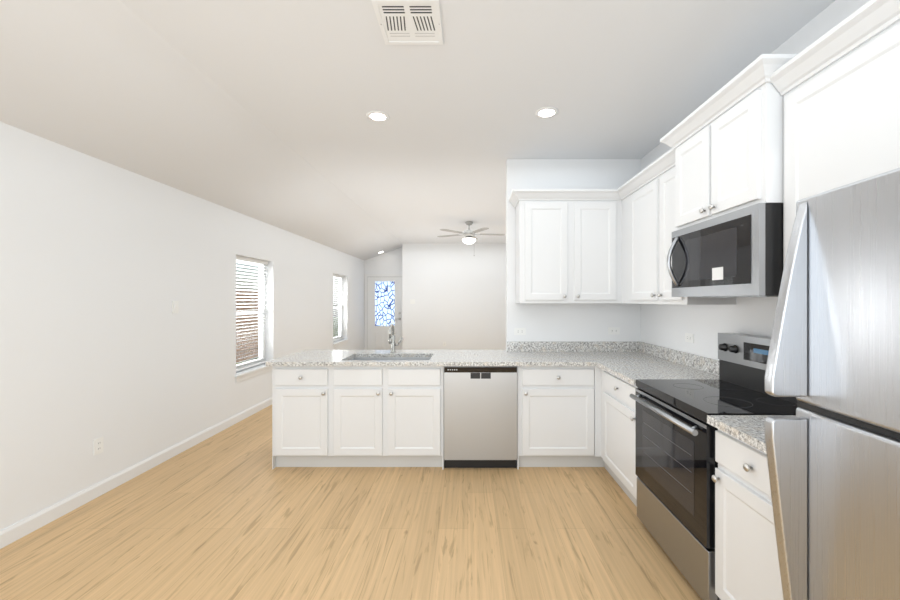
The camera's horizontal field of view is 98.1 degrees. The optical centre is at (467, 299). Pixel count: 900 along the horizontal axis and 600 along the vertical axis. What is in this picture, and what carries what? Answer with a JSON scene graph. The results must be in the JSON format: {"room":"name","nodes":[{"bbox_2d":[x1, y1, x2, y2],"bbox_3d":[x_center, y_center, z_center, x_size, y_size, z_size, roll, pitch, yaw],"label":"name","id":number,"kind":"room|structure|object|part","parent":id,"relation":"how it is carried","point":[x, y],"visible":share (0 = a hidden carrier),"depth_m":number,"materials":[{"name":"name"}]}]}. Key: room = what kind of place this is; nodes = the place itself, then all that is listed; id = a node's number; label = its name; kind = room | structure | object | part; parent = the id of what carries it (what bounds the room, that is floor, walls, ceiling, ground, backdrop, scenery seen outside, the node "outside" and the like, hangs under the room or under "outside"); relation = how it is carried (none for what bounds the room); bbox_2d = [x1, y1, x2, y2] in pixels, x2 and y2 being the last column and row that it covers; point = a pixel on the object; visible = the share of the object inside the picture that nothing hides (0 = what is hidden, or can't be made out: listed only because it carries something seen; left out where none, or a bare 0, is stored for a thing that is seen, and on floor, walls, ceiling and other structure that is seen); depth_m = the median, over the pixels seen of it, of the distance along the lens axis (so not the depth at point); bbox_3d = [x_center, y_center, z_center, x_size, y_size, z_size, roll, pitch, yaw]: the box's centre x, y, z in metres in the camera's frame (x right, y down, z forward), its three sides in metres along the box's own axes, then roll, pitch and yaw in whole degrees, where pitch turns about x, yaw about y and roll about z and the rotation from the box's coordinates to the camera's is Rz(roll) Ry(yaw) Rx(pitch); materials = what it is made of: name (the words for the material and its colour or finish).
{"room":"kitchen","nodes":[
{"label":"kitchen","id":0,"kind":"room"},
{"bbox_2d":[0,122,359,530],"bbox_3d":[-2.800,-0.120,4.100,0.200,3.100,12.600,0,0,0],"label":"wall","id":1,"kind":"structure","parent":0,"point":[104,266],"depth_m":3.01,"materials":[{"name":"white paint"}]},
{"bbox_2d":[93,436,102,455],"bbox_3d":[-2.695,1.065,2.846,0.008,0.115,0.070,0,0,0],"label":"electrical outlet","id":2,"kind":"object","parent":1,"relation":"attached to","point":[97,445],"visible":1,"depth_m":2.84,"materials":[{"name":"white plastic"}]},
{"bbox_2d":[0,397,271,548],"bbox_3d":[-2.692,1.381,4.079,0.015,0.098,12.157,0,0,0],"label":"baseboard","id":3,"kind":"structure","parent":1,"relation":"attached to","point":[25,527],"depth_m":2.91,"materials":[{"name":"white wood"}]},
{"bbox_2d":[235,256,271,382],"bbox_3d":[-2.775,0.213,4.975,0.210,1.493,0.930,0,0,0],"label":"window","id":4,"kind":"structure","parent":1,"relation":"in","point":[261,312],"depth_m":5.08,"materials":[{"name":"white plastic"}]},
{"bbox_2d":[333,274,348,347],"bbox_3d":[-2.775,0.213,8.265,0.210,1.493,0.970,0,0,0],"label":"window","id":5,"kind":"structure","parent":1,"relation":"in","point":[340,307],"depth_m":8.49,"materials":[{"name":"white plastic"}]},
{"bbox_2d":[0,405,701,599],"bbox_3d":[-0.485,1.490,4.100,4.830,0.120,12.600,0,0,0],"label":"floor","id":6,"kind":"structure","parent":0,"point":[229,513],"depth_m":2.35,"materials":[{"name":"brown wood"}]},
{"bbox_2d":[272,368,360,469],"bbox_3d":[-1.393,0.991,3.640,0.514,0.878,0.730,0,0,0],"label":"base cabinet","id":7,"kind":"object","parent":6,"relation":"on","point":[316,422],"depth_m":3.28,"materials":[{"name":"white paint"}]},
{"bbox_2d":[265,350,660,367],"bbox_3d":[0.021,0.534,3.640,3.414,0.035,0.790,0,0,0],"label":"countertop","id":8,"kind":"structure","parent":7,"relation":"on","point":[309,358],"depth_m":3.38,"materials":[{"name":"grey stone"}]},
{"bbox_2d":[337,356,436,387],"bbox_3d":[-0.710,0.635,3.545,0.785,0.191,0.444,0,0,0],"label":"sink","id":9,"kind":"object","parent":8,"relation":"in","point":[346,377],"depth_m":3.28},
{"bbox_2d":[389,324,402,351],"bbox_3d":[-0.705,0.372,3.792,0.129,0.287,0.196,0,0,0],"label":"faucet","id":10,"kind":"object","parent":8,"relation":"on","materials":[{"name":"silver metal"}]},
{"bbox_2d":[444,366,516,467],"bbox_3d":[0.106,0.995,3.564,0.614,0.870,0.591,0,0,0],"label":"dishwasher","id":11,"kind":"object","parent":6,"relation":"on","point":[480,416],"visible":0.92,"depth_m":3.27,"materials":[{"name":"grey metal"}]},
{"bbox_2d":[516,368,592,468],"bbox_3d":[0.769,0.991,3.589,0.702,0.878,0.628,0,0,0],"label":"base cabinet","id":12,"kind":"object","parent":6,"relation":"on","point":[555,405],"depth_m":3.28,"materials":[{"name":"white paint"}]},
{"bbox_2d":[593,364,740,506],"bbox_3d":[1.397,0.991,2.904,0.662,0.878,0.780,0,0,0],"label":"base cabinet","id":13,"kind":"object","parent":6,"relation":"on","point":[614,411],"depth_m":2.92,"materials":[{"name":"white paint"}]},
{"bbox_2d":[597,360,718,383],"bbox_3d":[1.400,0.534,2.879,0.658,0.035,0.732,0,0,0],"label":"countertop","id":14,"kind":"structure","parent":13,"relation":"on","point":[633,370],"depth_m":2.85,"materials":[{"name":"grey stone"}]},
{"bbox_2d":[630,333,798,599],"bbox_3d":[1.367,0.820,2.130,0.685,1.220,0.752,0,0,0],"label":"range","id":15,"kind":"object","parent":6,"relation":"on","point":[676,464],"visible":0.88,"depth_m":2.06,"materials":[{"name":"silver metal"}]},
{"bbox_3d":[1.051,0.605,2.130,0.053,0.034,0.692,0,0,0],"label":"handle","id":16,"kind":"part","parent":15,"relation":"part of","materials":[{"name":"silver metal"}]},
{"bbox_3d":[1.104,1.260,2.130,0.046,0.251,0.746,0,0,0],"label":"drawer","id":17,"kind":"part","parent":15,"relation":"part of","materials":[{"name":"silver metal"}]},
{"bbox_3d":[1.100,0.842,2.130,0.054,0.552,0.746,0,0,0],"label":"door","id":18,"kind":"part","parent":15,"relation":"part of","materials":[{"name":"black glass"}]},
{"bbox_2d":[635,379,798,422],"bbox_3d":[1.395,0.531,2.130,0.631,0.043,0.752,0,0,0],"label":"cooktop","id":19,"kind":"object","parent":15,"relation":"in","point":[696,399],"depth_m":2.04,"materials":[{"name":"black glass"}]},
{"bbox_2d":[711,430,782,599],"bbox_3d":[1.414,0.991,1.418,0.629,0.878,0.656,0,0,0],"label":"base cabinet","id":20,"kind":"object","parent":6,"relation":"on","point":[746,553],"depth_m":1.56,"materials":[{"name":"white paint"}]},
{"bbox_2d":[707,416,767,455],"bbox_3d":[1.400,0.534,1.418,0.658,0.035,0.657,0,0,0],"label":"countertop","id":21,"kind":"structure","parent":20,"relation":"on","point":[747,429],"depth_m":1.60,"materials":[{"name":"grey stone"}]},
{"bbox_2d":[764,168,899,599],"bbox_3d":[1.244,0.574,0.680,0.912,1.712,0.760,0,0,0],"label":"refrigerator","id":22,"kind":"object","parent":6,"relation":"on","point":[833,444],"visible":1,"depth_m":0.92,"materials":[{"name":"grey metal"}]},
{"bbox_3d":[0.909,0.827,0.680,0.078,1.077,0.760,0,0,0],"label":"fresh door","id":23,"kind":"part","parent":22,"relation":"part of","materials":[{"name":"silver metal"}]},
{"bbox_2d":[0,0,834,259],"bbox_3d":[-0.485,-1.314,4.100,4.830,0.712,12.600,0,0,0],"label":"ceiling","id":24,"kind":"structure","parent":0,"point":[258,109],"depth_m":2.52,"materials":[{"name":"white paint"}]},
{"bbox_2d":[366,111,389,121],"bbox_3d":[-0.690,-1.406,2.990,0.176,0.007,0.176,0,0,0],"label":"recessed light","id":25,"kind":"object","parent":24,"relation":"in","point":[379,116],"visible":1,"depth_m":2.98,"materials":[{"name":"white"}]},
{"bbox_2d":[371,0,442,44],"bbox_3d":[-0.294,-1.404,1.980,0.316,0.012,0.316,0,0,0],"label":"ceiling vent","id":26,"kind":"object","parent":24,"relation":"in","point":[409,22],"visible":1,"depth_m":1.97,"materials":[{"name":"white metal"}]},
{"bbox_2d":[437,221,504,255],"bbox_3d":[0.050,-1.100,7.073,1.258,0.619,1.263,0,0,0],"label":"ceiling fan","id":27,"kind":"object","parent":24,"relation":"hanging from","point":[470,237],"visible":1,"depth_m":6.98,"materials":[{"name":"silver metal"}]},
{"bbox_2d":[535,107,558,117],"bbox_3d":[0.590,-1.406,2.930,0.176,0.007,0.176,0,0,0],"label":"recessed light","id":28,"kind":"object","parent":24,"relation":"in","point":[545,112],"visible":1,"depth_m":2.92,"materials":[{"name":"white"}]},
{"bbox_2d":[360,243,503,349],"bbox_3d":[-0.485,-0.120,10.055,4.410,3.100,0.690,0,0,0],"label":"wall","id":29,"kind":"structure","parent":0,"point":[458,294],"depth_m":9.73,"materials":[{"name":"white paint"}]},
{"bbox_2d":[364,274,401,349],"bbox_3d":[-2.167,0.380,10.121,1.049,2.101,0.073,0,0,0],"label":"entry door","id":30,"kind":"structure","parent":29,"relation":"in","point":[382,302],"depth_m":10.14,"materials":[{"name":"white paint"}]},
{"bbox_2d":[504,159,639,350],"bbox_3d":[1.055,-0.120,3.965,1.330,3.100,0.120,0,0,0],"label":"wall","id":31,"kind":"structure","parent":0,"point":[543,322],"depth_m":3.91,"materials":[{"name":"white paint"}]},
{"bbox_2d":[514,328,525,334],"bbox_3d":[0.520,0.315,3.900,0.115,0.070,0.008,0,0,0],"label":"electrical outlet","id":32,"kind":"object","parent":31,"relation":"attached to","point":[519,331],"visible":1,"depth_m":3.90,"materials":[{"name":"white plastic"}]},
{"bbox_2d":[513,189,572,302],"bbox_3d":[0.710,-0.486,3.736,0.468,1.032,0.333,0,0,0],"label":"upper cabinet","id":33,"kind":"object","parent":31,"relation":"attached to","point":[543,217],"depth_m":3.58,"materials":[{"name":"white paint"}]},
{"bbox_2d":[505,342,640,351],"bbox_3d":[1.061,0.466,3.893,1.336,0.100,0.020,0,0,0],"label":"backsplash","id":34,"kind":"structure","parent":31,"relation":"attached to","point":[511,346],"depth_m":3.88,"materials":[{"name":"grey stone"}]},
{"bbox_2d":[573,189,616,302],"bbox_3d":[1.151,-0.486,3.736,0.414,1.032,0.333,0,0,0],"label":"upper cabinet","id":35,"kind":"object","parent":31,"relation":"attached to","point":[594,210],"depth_m":3.58,"materials":[{"name":"white paint"}]},
{"bbox_2d":[608,327,619,334],"bbox_3d":[1.460,0.310,3.900,0.115,0.070,0.008,0,0,0],"label":"electrical outlet","id":36,"kind":"object","parent":31,"relation":"attached to","point":[613,330],"visible":1,"depth_m":3.90,"materials":[{"name":"white plastic"}]},
{"bbox_2d":[640,0,869,359],"bbox_3d":[1.830,-0.120,4.100,0.200,3.100,12.600,0,0,0],"label":"wall","id":37,"kind":"structure","parent":0,"point":[663,325],"depth_m":2.72,"materials":[{"name":"white paint"}]},
{"bbox_2d":[621,184,628,302],"bbox_3d":[1.562,-0.486,3.477,0.333,1.032,0.224,0,0,0],"label":"upper cabinet","id":38,"kind":"object","parent":37,"relation":"attached to","point":[625,187],"depth_m":3.50,"materials":[{"name":"white paint"}]},
{"bbox_2d":[629,164,656,303],"bbox_3d":[1.562,-0.486,3.114,0.333,1.032,0.503,0,0,0],"label":"upper cabinet","id":39,"kind":"object","parent":37,"relation":"attached to","point":[643,188],"depth_m":3.11,"materials":[{"name":"white paint"}]},
{"bbox_2d":[641,342,718,375],"bbox_3d":[1.718,0.466,2.486,0.021,0.100,2.793,0,0,0],"label":"backsplash","id":40,"kind":"structure","parent":37,"relation":"attached to","point":[706,364],"depth_m":3.09,"materials":[{"name":"grey stone"}]},
{"bbox_2d":[685,333,693,342],"bbox_3d":[1.725,0.295,3.040,0.008,0.070,0.115,0,0,0],"label":"electrical outlet","id":41,"kind":"object","parent":37,"relation":"attached to","point":[689,337],"visible":1,"depth_m":3.03,"materials":[{"name":"white plastic"}]},
{"bbox_2d":[657,152,735,304],"bbox_3d":[1.562,-0.486,2.688,0.333,1.032,0.348,0,0,0],"label":"upper cabinet","id":42,"kind":"object","parent":37,"relation":"attached to","point":[664,241],"depth_m":2.77,"materials":[{"name":"white paint"}]},
{"bbox_2d":[669,60,792,235],"bbox_3d":[1.525,-0.750,2.132,0.408,0.624,0.760,0,0,0],"label":"upper cabinet","id":43,"kind":"object","parent":37,"relation":"attached to","point":[723,158],"depth_m":1.98,"materials":[{"name":"white paint"}]},
{"bbox_2d":[667,203,782,296],"bbox_3d":[1.482,-0.226,2.130,0.493,0.420,0.752,0,0,0],"label":"microwave","id":44,"kind":"object","parent":43,"relation":"attached to","point":[738,253],"visible":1,"depth_m":1.93,"materials":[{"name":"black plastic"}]},
{"bbox_3d":[1.271,-0.238,2.421,0.072,0.307,0.023,0,0,0],"label":"handle","id":45,"kind":"part","parent":44,"relation":"part of","materials":[{"name":"silver metal"}]},
{"bbox_2d":[777,0,899,268],"bbox_3d":[1.562,-0.486,1.414,0.333,1.032,0.668,0,0,0],"label":"upper cabinet","id":46,"kind":"object","parent":37,"relation":"attached to","point":[815,118],"depth_m":1.46,"materials":[{"name":"white paint"}]},
{"label":"outside","id":47,"kind":"structure","parent":0,"visible":0},
{"bbox_2d":[236,317,337,364],"bbox_3d":[-21.451,1.805,14.000,37.099,0.150,52.000,0,0,0],"label":"ground","id":48,"kind":"structure","parent":47,"point":[335,328],"depth_m":22.12,"materials":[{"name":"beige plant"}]},
{"bbox_2d":[236,290,258,362],"bbox_3d":[-6.370,0.720,7.550,0.060,2.020,17.100,0,0,0],"label":"fence","id":49,"kind":"object","parent":48,"relation":"on","point":[248,341],"depth_m":11.27,"materials":[{"name":"brown wood"}]}
]}

